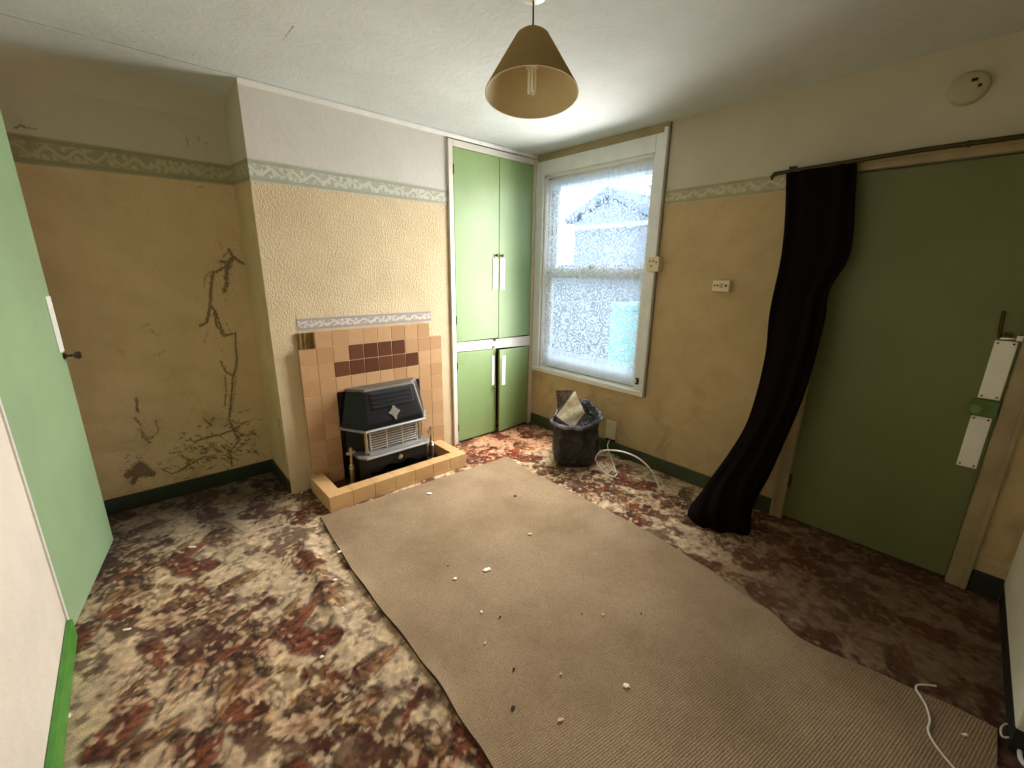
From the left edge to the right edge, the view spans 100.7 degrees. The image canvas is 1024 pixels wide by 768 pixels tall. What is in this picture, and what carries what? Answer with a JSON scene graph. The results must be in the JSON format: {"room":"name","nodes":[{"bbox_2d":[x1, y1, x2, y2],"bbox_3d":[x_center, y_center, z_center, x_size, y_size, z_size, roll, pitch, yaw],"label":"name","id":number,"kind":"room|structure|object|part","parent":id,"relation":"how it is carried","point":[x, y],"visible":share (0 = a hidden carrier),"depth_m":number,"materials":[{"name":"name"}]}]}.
{"room":"living room","nodes":[
{"label":"living room","id":0,"kind":"room"},
{"bbox_2d":[0,414,65,767],"bbox_3d":[-1.492,0.076,0.660,0.600,2.471,3.943,-12,20,-40],"label":"wall","id":1,"kind":"structure","parent":0,"point":[32,619],"depth_m":1.33,"materials":[{"name":"beige paint"}]},
{"bbox_2d":[0,398,68,620],"bbox_3d":[-1.824,-0.019,1.482,0.016,2.220,0.028,-12,20,-40],"label":"trim","id":2,"kind":"structure","parent":1,"relation":"attached to","point":[2,412],"depth_m":1.61,"materials":[{"name":"white paint"}]},
{"bbox_2d":[0,110,112,625],"bbox_3d":[-2.016,-0.103,1.808,0.101,2.192,0.733,-8,18,-31],"label":"door","id":3,"kind":"structure","parent":1,"relation":"in","point":[38,397],"depth_m":1.83,"materials":[{"name":"green paint"}]},
{"bbox_3d":[-2.196,-0.285,2.037,0.006,0.267,0.060,-8,18,-31],"label":"finger plate","id":4,"kind":"part","parent":3,"relation":"part of","materials":[{"name":"white plastic"}]},
{"bbox_3d":[-2.184,-0.142,2.109,0.065,0.040,0.040,-8,18,-31],"label":"knob","id":5,"kind":"part","parent":3,"relation":"part of","materials":[{"name":"brown metal"}]},
{"bbox_2d":[44,619,77,767],"bbox_3d":[-0.960,1.271,0.824,0.020,0.092,2.588,-12,20,-40],"label":"baseboard","id":6,"kind":"structure","parent":1,"relation":"attached to","point":[54,758],"depth_m":1.44,"materials":[{"name":"green wood"}]},
{"bbox_2d":[0,79,271,500],"bbox_3d":[-2.183,-0.450,2.588,1.067,2.471,0.001,-12,20,-40],"label":"wall","id":7,"kind":"structure","parent":0,"point":[145,277],"depth_m":2.56,"materials":[{"name":"paper"}]},
{"bbox_2d":[6,132,232,185],"bbox_3d":[-2.170,-1.241,2.374,1.027,0.140,0.001,-12,20,-40],"label":"trim","id":8,"kind":"structure","parent":7,"relation":"attached to","point":[25,149],"depth_m":2.34,"materials":[{"name":"beige paper"}]},
{"bbox_2d":[103,459,290,515],"bbox_3d":[-2.045,0.743,2.728,1.027,0.098,0.463,-12,20,-40],"label":"baseboard","id":9,"kind":"structure","parent":7,"relation":"attached to","point":[139,499],"depth_m":2.89,"materials":[{"name":"green wood"}]},
{"bbox_2d":[224,79,291,492],"bbox_3d":[-1.644,-0.486,2.751,0.001,2.471,0.467,-12,20,-40],"label":"wall","id":10,"kind":"structure","parent":0,"point":[234,132],"depth_m":2.70,"materials":[{"name":"paper"}]},
{"bbox_2d":[230,158,248,185],"bbox_3d":[-1.635,-1.267,2.541,0.001,0.152,0.467,-12,20,-40],"label":"trim","id":11,"kind":"structure","parent":10,"relation":"attached to","point":[239,170],"depth_m":2.52,"materials":[{"name":"paper"}]},
{"bbox_2d":[237,84,453,492],"bbox_3d":[-1.160,-0.597,3.191,1.323,2.471,0.500,-12,20,-40],"label":"wall","id":12,"kind":"structure","parent":0,"point":[324,253],"depth_m":2.79,"materials":[{"name":"beige paper"}]},
{"bbox_2d":[247,157,447,204],"bbox_3d":[-0.982,-1.311,2.804,1.324,0.120,0.001,-12,20,-40],"label":"trim","id":13,"kind":"structure","parent":12,"relation":"attached to","point":[265,171],"depth_m":2.70,"materials":[{"name":"beige paper"}]},
{"bbox_2d":[297,311,430,330],"bbox_3d":[-1.004,-0.457,3.023,0.978,0.080,0.001,-12,20,-40],"label":"wallpaper border","id":14,"kind":"object","parent":12,"relation":"attached to","point":[316,323],"visible":1,"depth_m":2.97,"materials":[{"name":"grey paper"}]},
{"bbox_2d":[236,77,537,158],"bbox_3d":[-0.620,-1.802,2.992,2.267,0.024,0.017,-12,20,-40],"label":"trim","id":15,"kind":"structure","parent":12,"relation":"attached to","point":[239,80],"depth_m":2.73,"materials":[{"name":"white paint"}]},
{"bbox_2d":[0,0,1023,157],"bbox_3d":[-0.023,-1.382,1.696,3.504,0.150,3.788,-12,20,-40],"label":"ceiling","id":16,"kind":"structure","parent":0,"point":[634,65],"depth_m":1.93,"materials":[{"name":"paint"}]},
{"bbox_2d":[485,0,578,118],"bbox_3d":[0.076,-1.241,1.571,0.352,0.353,0.352,-12,20,-40],"label":"pendant lamp","id":17,"kind":"object","parent":16,"relation":"hanging from","point":[532,79],"visible":1,"depth_m":1.65,"materials":[{"name":"fabric"}]},
{"bbox_3d":[0.078,-1.358,1.575,0.007,0.107,0.007,-10,18,-35],"label":"cord","id":18,"kind":"part","parent":17,"relation":"part of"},
{"bbox_2d":[63,420,1023,767],"bbox_3d":[-0.030,0.934,2.280,3.517,0.016,3.909,-12,20,-40],"label":"floor","id":19,"kind":"structure","parent":0,"point":[219,664],"depth_m":1.86,"materials":[{"name":"carpet"}]},
{"bbox_2d":[289,472,325,493],"bbox_3d":[-1.409,0.686,2.925,0.243,0.124,0.047,-5,16,-19],"label":"wire","id":20,"kind":"object","parent":19,"relation":"on","point":[324,472],"visible":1,"depth_m":2.92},
{"bbox_2d":[295,323,465,512],"bbox_3d":[-0.869,0.161,3.041,1.091,1.094,0.407,-12,20,-40],"label":"fireplace","id":21,"kind":"object","parent":19,"relation":"on","point":[332,362],"visible":0.89,"depth_m":2.99,"materials":[{"name":"tile"}]},
{"bbox_2d":[337,377,434,483],"bbox_3d":[-0.892,0.334,3.155,0.711,0.678,0.271,-12,20,-40],"label":"heater","id":22,"kind":"object","parent":21,"relation":"on","point":[380,427],"visible":0.98,"depth_m":3.04,"materials":[{"name":"black metal"}]},
{"bbox_3d":[-1.091,0.609,3.031,0.211,0.200,0.041,12,19,36],"label":"panel","id":23,"kind":"part","parent":22,"relation":"part of","materials":[{"name":"black metal"}]},
{"bbox_2d":[339,377,425,433],"bbox_3d":[-0.895,0.147,3.091,0.671,0.284,0.220,-12,20,-40],"label":"hood","id":24,"kind":"object","parent":22,"relation":"attached to","point":[366,409],"depth_m":2.99,"materials":[{"name":"black metal"}]},
{"bbox_3d":[-0.895,0.463,3.171,0.567,0.014,0.234,-12,20,-40],"label":"plate","id":25,"kind":"part","parent":22,"relation":"part of","materials":[{"name":"grey metal"}]},
{"bbox_3d":[-0.702,0.102,3.192,0.098,0.212,0.033,9,17,28],"label":"cheek trim","id":26,"kind":"part","parent":22,"relation":"part of","materials":[{"name":"grey metal"}]},
{"bbox_2d":[446,138,536,444],"bbox_3d":[-0.216,-0.734,3.820,0.942,2.437,0.316,-12,20,-40],"label":"tall cabinet","id":27,"kind":"object","parent":19,"relation":"on","point":[492,193],"visible":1,"depth_m":3.68,"materials":[{"name":"paint"}]},
{"bbox_3d":[-0.289,-1.099,3.509,0.452,1.476,0.022,-12,20,-40],"label":"door","id":28,"kind":"part","parent":27,"relation":"part of","materials":[{"name":"green wood"}]},
{"bbox_3d":[-0.316,0.088,3.818,0.426,0.804,0.022,-12,20,-40],"label":"door","id":29,"kind":"part","parent":27,"relation":"part of","materials":[{"name":"green wood"}]},
{"bbox_3d":[-0.173,-0.122,3.871,0.034,0.274,0.006,-12,20,-40],"label":"finger plate","id":30,"kind":"part","parent":27,"relation":"part of","materials":[{"name":"white plastic"}]},
{"bbox_3d":[-0.145,-0.949,3.665,0.057,0.265,0.006,-12,20,-40],"label":"finger plate","id":31,"kind":"part","parent":27,"relation":"part of","materials":[{"name":"white plastic"}]},
{"bbox_3d":[-0.085,-0.962,3.716,0.056,0.265,0.006,-12,20,-40],"label":"finger plate","id":32,"kind":"part","parent":27,"relation":"part of","materials":[{"name":"white plastic"}]},
{"bbox_3d":[-0.079,-0.122,3.905,0.006,0.275,0.048,14,20,40],"label":"finger plate","id":33,"kind":"part","parent":27,"relation":"part of","materials":[{"name":"white plastic"}]},
{"bbox_3d":[0.014,0.034,4.077,0.022,0.782,0.409,14,20,40],"label":"door","id":34,"kind":"part","parent":27,"relation":"part of","materials":[{"name":"green wood"}]},
{"bbox_3d":[0.028,-1.164,3.784,0.387,1.483,0.022,-12,20,-40],"label":"door","id":35,"kind":"part","parent":27,"relation":"part of","materials":[{"name":"green wood"}]},
{"bbox_2d":[550,399,602,466],"bbox_3d":[0.520,0.396,3.416,0.403,0.476,0.402,-12,20,-40],"label":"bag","id":36,"kind":"object","parent":19,"relation":"on","point":[577,445],"visible":0.85,"depth_m":3.30,"materials":[{"name":"black plastic"}]},
{"bbox_2d":[556,390,580,425],"bbox_3d":[0.451,0.194,3.389,0.213,0.290,0.056,3,15,8],"label":"newspaper","id":37,"kind":"object","parent":36,"relation":"in","point":[563,396],"visible":0.44,"depth_m":3.38,"materials":[{"name":"paper"}]},
{"bbox_2d":[556,391,584,425],"bbox_3d":[0.466,0.203,3.334,0.237,0.287,0.062,-6,16,-24],"label":"folded paper","id":38,"kind":"object","parent":36,"relation":"in","point":[572,411],"visible":0.97,"depth_m":3.33,"materials":[{"name":"beige paper"}]},
{"bbox_2d":[595,450,660,489],"bbox_3d":[0.853,0.611,3.147,0.522,0.223,0.061,10,18,32],"label":"cable","id":39,"kind":"object","parent":19,"relation":"on","point":[601,450],"visible":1,"depth_m":3.13,"materials":[{"name":"white plastic"}]},
{"bbox_2d":[320,456,996,767],"bbox_3d":[0.268,1.006,2.014,1.510,0.022,2.832,-11,19,-37],"label":"rug","id":40,"kind":"object","parent":19,"relation":"on","point":[715,678],"visible":1,"depth_m":1.74,"materials":[{"name":"beige carpet"}]},
{"bbox_2d":[915,684,954,767],"bbox_3d":[1.458,1.169,1.450,0.077,0.007,0.394,10,17,30],"label":"cable","id":41,"kind":"object","parent":40,"relation":"on","point":[916,685],"visible":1,"depth_m":1.47,"materials":[{"name":"white plastic"}]},
{"bbox_2d":[999,723,1008,738],"bbox_3d":[1.682,1.175,1.437,0.090,0.006,0.050,1,15,-1],"label":"cable","id":42,"kind":"object","parent":19,"relation":"on","point":[1004,724],"visible":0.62,"depth_m":1.44,"materials":[{"name":"white plastic"}]},
{"bbox_2d":[1017,749,1023,765],"bbox_3d":[1.665,1.189,1.378,0.151,0.012,0.031,-10,18,-35],"label":"cable coil","id":43,"kind":"object","parent":19,"relation":"on","point":[1019,752],"visible":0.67,"depth_m":1.36,"materials":[{"name":"white plastic"}]},
{"bbox_2d":[530,30,1023,599],"bbox_3d":[1.200,-0.533,3.079,0.150,2.471,3.926,-12,20,-40],"label":"wall","id":44,"kind":"structure","parent":0,"point":[708,348],"depth_m":2.62,"materials":[{"name":"paper"}]},
{"bbox_2d":[532,121,672,396],"bbox_3d":[0.670,-0.955,3.548,0.180,1.910,1.268,-12,20,-40],"label":"window","id":45,"kind":"structure","parent":44,"relation":"in","point":[656,140],"depth_m":3.30,"materials":[{"name":"white paint"}]},
{"bbox_3d":[0.629,-0.048,3.766,0.094,0.042,1.215,-12,20,-40],"label":"sill","id":46,"kind":"part","parent":45,"relation":"part of","materials":[{"name":"white paint"}]},
{"bbox_3d":[0.686,-0.528,3.682,0.035,0.925,1.027,-12,20,-40],"label":"sash","id":47,"kind":"part","parent":45,"relation":"part of","materials":[{"name":"white paint"}]},
{"bbox_3d":[0.726,-1.300,3.502,0.035,0.840,1.027,-12,20,-40],"label":"sash","id":48,"kind":"part","parent":45,"relation":"part of","materials":[{"name":"white paint"}]},
{"bbox_2d":[552,161,653,180],"bbox_3d":[0.666,-1.668,3.343,0.007,0.008,1.029,-12,20,-40],"label":"wire","id":49,"kind":"object","parent":45,"relation":"attached to","point":[650,161],"visible":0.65,"depth_m":3.27,"materials":[{"name":"white paint"}]},
{"bbox_2d":[543,161,652,384],"bbox_3d":[0.654,-0.882,3.553,0.021,1.640,1.023,-12,20,-40],"label":"curtain","id":50,"kind":"object","parent":49,"relation":"hanging from","point":[618,371],"visible":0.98,"depth_m":3.50,"materials":[{"name":"white fabric"}]},
{"bbox_2d":[646,257,662,271],"bbox_3d":[1.022,-0.858,3.038,0.063,0.102,0.093,-12,20,-40],"label":"wall socket","id":51,"kind":"object","parent":45,"relation":"attached to","point":[654,264],"visible":1,"depth_m":3.01,"materials":[{"name":"beige plastic"}]},
{"bbox_2d":[605,419,616,441],"bbox_3d":[0.838,0.398,3.600,0.020,0.177,0.100,-12,20,-40],"label":"socket","id":52,"kind":"object","parent":44,"relation":"attached to","point":[611,426],"visible":1,"depth_m":3.59,"materials":[{"name":"beige plastic"}]},
{"bbox_2d":[607,440,615,472],"bbox_3d":[0.808,0.583,3.436,0.068,0.118,0.408,4,15,10],"label":"lead","id":53,"kind":"object","parent":52,"relation":"attached to","point":[609,440],"visible":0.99,"depth_m":3.45,"materials":[{"name":"white plastic"}]},
{"bbox_2d":[531,413,771,513],"bbox_3d":[0.933,0.566,3.534,0.018,0.105,2.216,-12,20,-40],"label":"baseboard","id":54,"kind":"structure","parent":44,"relation":"attached to","point":[763,503],"depth_m":3.29,"materials":[{"name":"green wood"}]},
{"bbox_2d":[712,280,731,291],"bbox_3d":[1.350,-0.631,2.729,0.046,0.069,0.106,-12,20,-40],"label":"thermostat","id":55,"kind":"object","parent":44,"relation":"attached to","point":[718,285],"visible":1,"depth_m":2.71,"materials":[{"name":"beige plastic"}]},
{"bbox_2d":[665,174,785,204],"bbox_3d":[1.307,-1.217,2.664,0.001,0.100,0.752,-12,20,-40],"label":"trim","id":56,"kind":"structure","parent":44,"relation":"attached to","point":[762,184],"depth_m":2.62,"materials":[{"name":"beige paper"}]},
{"bbox_2d":[769,139,1023,589],"bbox_3d":[1.998,-0.068,2.183,0.086,2.057,0.885,-12,20,-40],"label":"trim","id":57,"kind":"structure","parent":44,"relation":"attached to","point":[1010,417],"depth_m":2.00,"materials":[{"name":"beige wood"}]},
{"bbox_2d":[770,133,1023,179],"bbox_3d":[1.883,-1.068,1.974,0.083,0.070,1.213,-12,20,-40],"label":"curtain rod","id":58,"kind":"object","parent":44,"relation":"attached to","point":[968,143],"visible":0.95,"depth_m":1.96,"materials":[{"name":"black metal"}]},
{"bbox_2d":[687,163,856,535],"bbox_3d":[1.419,-0.138,2.406,0.573,2.051,0.347,-3,15,-14],"label":"door curtain","id":59,"kind":"object","parent":58,"relation":"hanging from","point":[819,221],"visible":1,"depth_m":2.35,"materials":[{"name":"black fabric"}]},
{"bbox_2d":[783,153,1023,575],"bbox_3d":[1.980,-0.047,2.181,0.106,1.994,0.747,-12,20,-40],"label":"door","id":60,"kind":"structure","parent":44,"relation":"in","point":[922,336],"depth_m":2.13,"materials":[{"name":"green paint"}]},
{"bbox_3d":[2.201,0.277,2.022,0.005,0.256,0.068,-12,20,-40],"label":"finger plate","id":61,"kind":"part","parent":60,"relation":"part of","materials":[{"name":"white plastic"}]},
{"bbox_3d":[2.153,0.112,1.969,0.040,0.048,0.048,-12,20,-40],"label":"lock knob","id":62,"kind":"part","parent":60,"relation":"part of","materials":[{"name":"green metal"}]},
{"bbox_3d":[2.208,-0.061,1.930,0.005,0.271,0.070,-12,20,-40],"label":"finger plate","id":63,"kind":"part","parent":60,"relation":"part of","materials":[{"name":"white plastic"}]},
{"bbox_2d":[948,70,991,106],"bbox_3d":[1.984,-1.286,1.842,0.032,0.132,0.132,-12,20,-40],"label":"smoke detector","id":64,"kind":"object","parent":44,"relation":"attached to","point":[969,88],"visible":1,"depth_m":1.83,"materials":[{"name":"paint"}]},
{"bbox_2d":[967,569,1004,600],"bbox_3d":[2.297,0.975,2.059,0.018,0.115,0.104,-12,20,-40],"label":"baseboard","id":65,"kind":"structure","parent":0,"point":[981,583],"depth_m":2.05,"materials":[{"name":"wood"}]},
{"bbox_2d":[1004,532,1023,731],"bbox_3d":[2.029,-0.107,1.355,0.975,2.379,0.113,-12,20,-40],"label":"wall","id":66,"kind":"structure","parent":0,"point":[1014,582],"depth_m":1.66,"materials":[{"name":"paint"}]},
{"bbox_2d":[999,587,1023,757],"bbox_3d":[2.011,1.085,1.678,0.971,0.092,0.100,-12,20,-40],"label":"baseboard","id":67,"kind":"structure","parent":66,"relation":"attached to","point":[1015,741],"depth_m":1.56,"materials":[{"name":"wood"}]},
{"label":"outside","id":68,"kind":"structure","parent":0,"visible":0},
{"bbox_3d":[5.129,-2.032,15.213,21.840,0.100,34.000,-12,20,-40],"label":"ground","id":69,"kind":"structure","parent":68,"visible":0},
{"bbox_2d":[552,264,641,359],"bbox_3d":[1.001,-1.623,9.422,0.110,1.990,11.000,-12,20,-40],"label":"fence","id":70,"kind":"object","parent":69,"relation":"on","point":[589,291],"visible":0.07,"depth_m":8.80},
{"bbox_3d":[0.995,-2.531,9.162,0.060,0.100,11.000,-12,20,-40],"label":"rail","id":71,"kind":"part","parent":70,"relation":"part of","materials":[{"name":"white wood"}]},
{"bbox_2d":[565,187,649,263],"bbox_3d":[4.363,-3.918,13.905,4.460,4.200,3.300,-12,20,-40],"label":"house","id":72,"kind":"structure","parent":69,"relation":"on","point":[644,199],"depth_m":12.37,"materials":[{"name":"stone"}]},
{"bbox_2d":[608,302,638,363],"bbox_3d":[1.671,-0.425,6.010,0.620,1.460,0.620,-12,20,-40],"label":"water butt","id":73,"kind":"object","parent":69,"relation":"on","point":[617,303],"visible":0.17,"depth_m":5.71,"materials":[{"name":"teal plastic"}]}
]}

